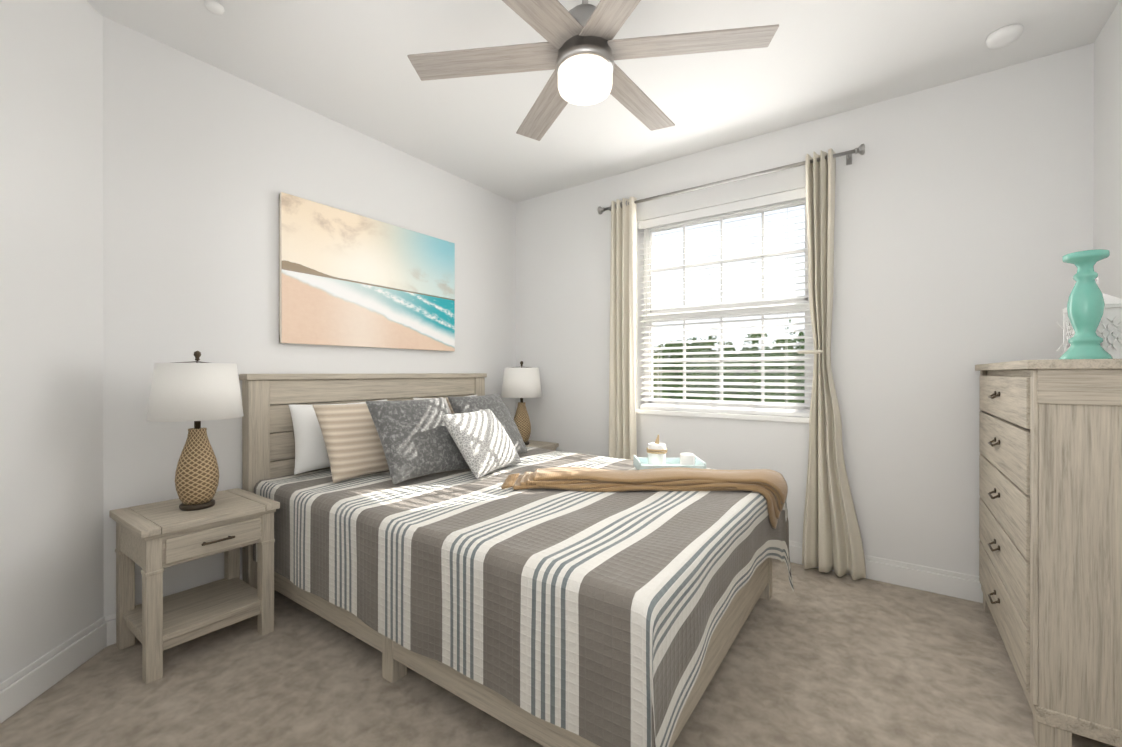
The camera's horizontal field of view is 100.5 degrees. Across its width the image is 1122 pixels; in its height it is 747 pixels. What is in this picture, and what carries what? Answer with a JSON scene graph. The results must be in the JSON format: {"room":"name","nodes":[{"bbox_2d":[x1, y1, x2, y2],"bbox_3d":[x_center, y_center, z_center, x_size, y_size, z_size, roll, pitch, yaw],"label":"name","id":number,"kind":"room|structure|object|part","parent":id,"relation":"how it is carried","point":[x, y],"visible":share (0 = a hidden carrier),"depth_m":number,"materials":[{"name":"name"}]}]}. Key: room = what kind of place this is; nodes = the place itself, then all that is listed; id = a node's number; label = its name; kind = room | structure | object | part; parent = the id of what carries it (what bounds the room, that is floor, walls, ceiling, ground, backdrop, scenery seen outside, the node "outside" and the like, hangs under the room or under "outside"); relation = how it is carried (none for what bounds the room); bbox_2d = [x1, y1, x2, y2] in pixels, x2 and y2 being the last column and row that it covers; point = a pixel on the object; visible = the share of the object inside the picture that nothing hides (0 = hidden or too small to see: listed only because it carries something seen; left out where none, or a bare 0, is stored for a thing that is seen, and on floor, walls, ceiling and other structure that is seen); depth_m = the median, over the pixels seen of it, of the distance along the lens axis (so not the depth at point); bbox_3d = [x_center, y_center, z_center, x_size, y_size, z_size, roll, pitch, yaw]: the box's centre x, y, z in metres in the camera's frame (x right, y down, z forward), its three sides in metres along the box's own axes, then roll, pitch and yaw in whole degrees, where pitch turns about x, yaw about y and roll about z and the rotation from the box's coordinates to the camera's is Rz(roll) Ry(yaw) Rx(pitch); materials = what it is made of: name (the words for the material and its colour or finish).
{"room":"bedroom","nodes":[
{"label":"bedroom","id":0,"kind":"room"},
{"bbox_2d":[0,0,103,682],"bbox_3d":[-1.973,-0.184,1.469,0.120,2.770,1.360,0,0,-10],"label":"wall","id":1,"kind":"structure","parent":0,"point":[51,348],"depth_m":1.80,"materials":[{"name":"paint"}]},
{"bbox_2d":[0,541,982,723],"bbox_3d":[0.022,1.134,1.802,3.610,0.134,3.580,0,0,35],"label":"baseboard","id":2,"kind":"structure","parent":1,"relation":"attached to","point":[24,686],"depth_m":2.02,"materials":[{"name":"white paint"}]},
{"bbox_2d":[103,16,515,615],"bbox_3d":[-1.477,-0.186,2.910,0.120,2.770,3.900,0,0,35],"label":"wall","id":3,"kind":"structure","parent":0,"point":[205,164],"depth_m":2.40,"materials":[{"name":"paint"}]},
{"bbox_2d":[279,192,454,350],"bbox_3d":[-1.212,-0.594,3.138,0.040,0.845,1.270,0,0,35],"label":"picture","id":4,"kind":"object","parent":3,"relation":"attached to","point":[346,278],"visible":1,"depth_m":2.99,"materials":[{"name":"fabric"}]},
{"bbox_2d":[0,558,1115,746],"bbox_3d":[0.045,1.230,1.835,3.850,0.060,3.900,0,0,35],"label":"floor","id":5,"kind":"structure","parent":0,"point":[815,658],"depth_m":1.77,"materials":[{"name":"carpet"}]},
{"bbox_2d":[109,488,279,683],"bbox_3d":[-1.638,0.900,2.107,0.487,0.600,0.495,0,0,35],"label":"nightstand","id":6,"kind":"object","parent":5,"relation":"on","point":[153,540],"visible":1,"depth_m":2.02,"materials":[{"name":"brown wood"}]},
{"bbox_2d":[146,351,243,510],"bbox_3d":[-1.631,0.248,2.095,0.344,0.702,0.344,0,0,35],"label":"lamp","id":7,"kind":"object","parent":6,"relation":"on","point":[197,393],"visible":1,"depth_m":2.02,"materials":[{"name":"brown"}]},
{"bbox_3d":[-1.603,0.072,2.075,0.217,0.350,0.250,0,0,35],"label":"stem","id":8,"kind":"part","parent":7,"relation":"part of","materials":[{"name":"white fabric"}]},
{"bbox_3d":[-1.631,0.077,2.095,0.344,0.245,0.344,0,0,35],"label":"lamp shade","id":9,"kind":"part","parent":7,"relation":"part of","materials":[{"name":"white fabric"}]},
{"bbox_2d":[239,373,793,746],"bbox_3d":[-0.214,0.601,2.489,2.409,1.198,1.792,0,0,35],"label":"bed","id":10,"kind":"object","parent":5,"relation":"on","point":[464,542],"visible":1,"depth_m":1.79,"materials":[{"name":"grey fabric"}]},
{"bbox_2d":[289,399,386,474],"bbox_3d":[-1.273,0.353,2.748,0.183,0.395,0.640,0,0,35],"label":"pillow","id":11,"kind":"object","parent":10,"relation":"on","point":[311,454],"depth_m":2.53,"materials":[{"name":"beige fabric"}]},
{"bbox_2d":[366,397,469,483],"bbox_3d":[-0.763,0.341,2.537,0.305,0.419,0.534,0,0,35],"label":"pillow","id":12,"kind":"object","parent":10,"relation":"on","point":[415,442],"depth_m":2.45,"materials":[{"name":"grey fabric"}]},
{"bbox_2d":[413,395,476,413],"bbox_3d":[-0.810,0.352,3.401,0.183,0.395,0.640,0,0,35],"label":"pillow","id":13,"kind":"object","parent":10,"relation":"on","point":[448,408],"depth_m":3.32,"materials":[{"name":"grey fabric"}]},
{"bbox_2d":[448,394,526,453],"bbox_3d":[-0.464,0.340,3.021,0.310,0.419,0.538,0,0,35],"label":"pillow","id":14,"kind":"object","parent":10,"relation":"on","point":[493,404],"depth_m":3.02,"materials":[{"name":"grey fabric"}]},
{"bbox_2d":[513,467,787,528],"bbox_3d":[0.434,0.616,2.357,1.198,0.283,1.019,0,0,35],"label":"throw","id":15,"kind":"object","parent":10,"relation":"on","point":[694,498],"depth_m":2.18,"materials":[{"name":"brown fabric"}]},
{"bbox_2d":[633,435,705,469],"bbox_3d":[0.605,0.444,2.632,0.360,0.193,0.240,0,0,1],"label":"tray","id":16,"kind":"object","parent":10,"relation":"on","point":[656,452],"visible":0.81,"depth_m":2.61,"materials":[{"name":"white paint"}]},
{"bbox_2d":[525,440,558,450],"bbox_3d":[-0.338,0.897,3.944,0.487,0.600,0.465,0,0,35],"label":"nightstand","id":17,"kind":"object","parent":5,"relation":"on","point":[545,445],"visible":0.06,"depth_m":3.93,"materials":[{"name":"brown wood"}]},
{"bbox_2d":[501,361,541,444],"bbox_3d":[-0.332,0.245,3.932,0.344,0.702,0.344,0,0,35],"label":"lamp","id":18,"kind":"object","parent":17,"relation":"on","point":[521,383],"visible":0.96,"depth_m":3.82,"materials":[{"name":"brown"}]},
{"bbox_3d":[-0.303,0.069,3.911,0.217,0.350,0.250,0,0,35],"label":"stem","id":19,"kind":"part","parent":18,"relation":"part of","materials":[{"name":"white fabric"}]},
{"bbox_3d":[-0.332,0.074,3.931,0.344,0.245,0.344,0,0,35],"label":"lamp shade","id":20,"kind":"part","parent":18,"relation":"part of","materials":[{"name":"white fabric"}]},
{"bbox_2d":[975,359,1121,746],"bbox_3d":[1.985,0.578,1.851,0.426,1.245,1.154,0,0,35],"label":"chest","id":21,"kind":"object","parent":5,"relation":"on","point":[1050,506],"visible":1,"depth_m":1.47,"materials":[{"name":"brown wood"}]},
{"bbox_2d":[1059,249,1112,358],"bbox_3d":[1.849,-0.235,1.646,0.128,0.380,0.128,0,0,35],"label":"candlestick","id":22,"kind":"object","parent":21,"relation":"on","point":[1085,306],"visible":0.92,"depth_m":1.62,"materials":[{"name":"teal ceramic"}]},
{"bbox_2d":[1057,277,1121,358],"bbox_3d":[2.063,-0.210,1.801,0.183,0.330,0.183,0,0,35],"label":"lantern","id":23,"kind":"object","parent":21,"relation":"on","point":[1109,330],"visible":0.44,"depth_m":1.74,"materials":[{"name":"white"}]},
{"bbox_2d":[86,0,1119,202],"bbox_3d":[0.045,-1.599,1.830,3.850,0.060,3.900,0,0,35],"label":"ceiling","id":24,"kind":"structure","parent":0,"point":[347,63],"depth_m":2.37,"materials":[{"name":"white paint"}]},
{"bbox_2d":[204,0,224,14],"bbox_3d":[-1.478,-1.556,1.989,0.072,0.026,0.072,0,0,35],"label":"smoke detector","id":25,"kind":"object","parent":24,"relation":"attached to","point":[214,7],"visible":1,"depth_m":1.98,"materials":[{"name":"white plastic"}]},
{"bbox_2d":[407,0,778,140],"bbox_3d":[0.094,-1.327,1.821,1.298,0.482,1.404,0,0,35],"label":"fan","id":26,"kind":"object","parent":24,"relation":"hanging from","point":[580,51],"visible":1,"depth_m":1.79,"materials":[{"name":"beige wood"}]},
{"bbox_3d":[-0.298,-1.250,1.873,0.610,0.008,0.134,0,-7,7],"label":"blade","id":27,"kind":"part","parent":26,"relation":"part of","materials":[{"name":"brown wood"}]},
{"bbox_3d":[-0.058,-1.251,2.186,0.134,0.008,0.610,8,-3,-22],"label":"blade","id":28,"kind":"part","parent":26,"relation":"part of","materials":[{"name":"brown wood"}]},
{"bbox_3d":[-0.147,-1.250,1.508,0.134,0.008,0.610,-9,-5,37],"label":"blade","id":29,"kind":"part","parent":26,"relation":"part of","materials":[{"name":"brown wood"}]},
{"bbox_3d":[0.094,-1.374,1.821,0.389,0.389,0.412,0,0,35],"label":"motor","id":30,"kind":"part","parent":26,"relation":"part of","materials":[{"name":"silver metal"}]},
{"bbox_3d":[0.245,-1.250,1.456,0.134,0.008,0.610,-8,3,-22],"label":"blade","id":31,"kind":"part","parent":26,"relation":"part of","materials":[{"name":"brown wood"}]},
{"bbox_3d":[0.334,-1.251,2.135,0.134,0.008,0.610,9,5,37],"label":"blade","id":32,"kind":"part","parent":26,"relation":"part of","materials":[{"name":"brown wood"}]},
{"bbox_3d":[0.485,-1.250,1.770,0.610,0.008,0.134,0,7,7],"label":"blade","id":33,"kind":"part","parent":26,"relation":"part of","materials":[{"name":"brown wood"}]},
{"bbox_2d":[985,23,1023,48],"bbox_3d":[2.045,-1.552,2.155,0.128,0.036,0.128,0,0,35],"label":"smoke detector","id":34,"kind":"object","parent":24,"relation":"attached to","point":[1004,36],"visible":1,"depth_m":2.13,"materials":[{"name":"white plastic"}]},
{"bbox_2d":[516,43,1093,575],"bbox_3d":[1.114,-0.187,3.343,3.610,2.770,0.200,0,0,35],"label":"wall","id":35,"kind":"structure","parent":0,"point":[964,219],"depth_m":2.65,"materials":[{"name":"paint"}]},
{"bbox_2d":[636,409,809,422],"bbox_3d":[1.104,0.292,3.285,1.260,0.032,0.137,0,0,35],"label":"window sill","id":36,"kind":"structure","parent":35,"relation":"attached to","point":[781,418],"depth_m":3.19,"materials":[{"name":"white paint"}]},
{"bbox_2d":[643,198,812,409],"bbox_3d":[1.155,-0.447,3.356,1.200,1.450,0.060,0,0,35],"label":"window","id":37,"kind":"structure","parent":35,"relation":"in","point":[748,304],"depth_m":3.34,"materials":[{"name":"white"}]},
{"bbox_2d":[639,188,812,416],"bbox_3d":[1.104,-0.449,3.285,1.192,1.442,0.074,0,0,35],"label":"window blinds","id":38,"kind":"object","parent":37,"relation":"attached to","point":[777,198],"visible":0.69,"depth_m":3.24,"materials":[{"name":"white plastic"}]},
{"bbox_2d":[597,144,865,579],"bbox_3d":[0.890,-0.074,2.997,1.770,2.505,0.622,0,0,35],"label":"curtains","id":39,"kind":"object","parent":35,"relation":"attached to","point":[832,539],"visible":0.83,"depth_m":2.81,"materials":[{"name":"beige fabric"}]},
{"bbox_3d":[0.469,-0.072,3.571,0.252,2.500,0.102,0,0,35],"label":"panel","id":40,"kind":"part","parent":39,"relation":"part of","materials":[{"name":"fabric"}]},
{"bbox_3d":[1.035,-1.287,3.203,1.766,0.080,0.114,0,0,35],"label":"rod","id":41,"kind":"part","parent":39,"relation":"part of","materials":[{"name":"silver metal"}]},
{"bbox_3d":[1.610,-0.071,2.767,0.330,2.500,0.106,0,0,35],"label":"panel","id":42,"kind":"part","parent":39,"relation":"part of","materials":[{"name":"fabric"}]},
{"bbox_2d":[1093,0,1121,298],"bbox_3d":[1.568,-0.183,0.755,0.120,2.770,3.900,0,0,35],"label":"wall","id":43,"kind":"structure","parent":0,"point":[1107,225],"depth_m":2.06,"materials":[{"name":"paint"}]},
{"label":"outside","id":44,"kind":"structure","parent":0,"visible":0},
{"bbox_2d":[653,205,804,402],"bbox_3d":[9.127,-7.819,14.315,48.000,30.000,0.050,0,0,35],"label":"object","id":45,"kind":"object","parent":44,"point":[742,254],"depth_m":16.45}
]}

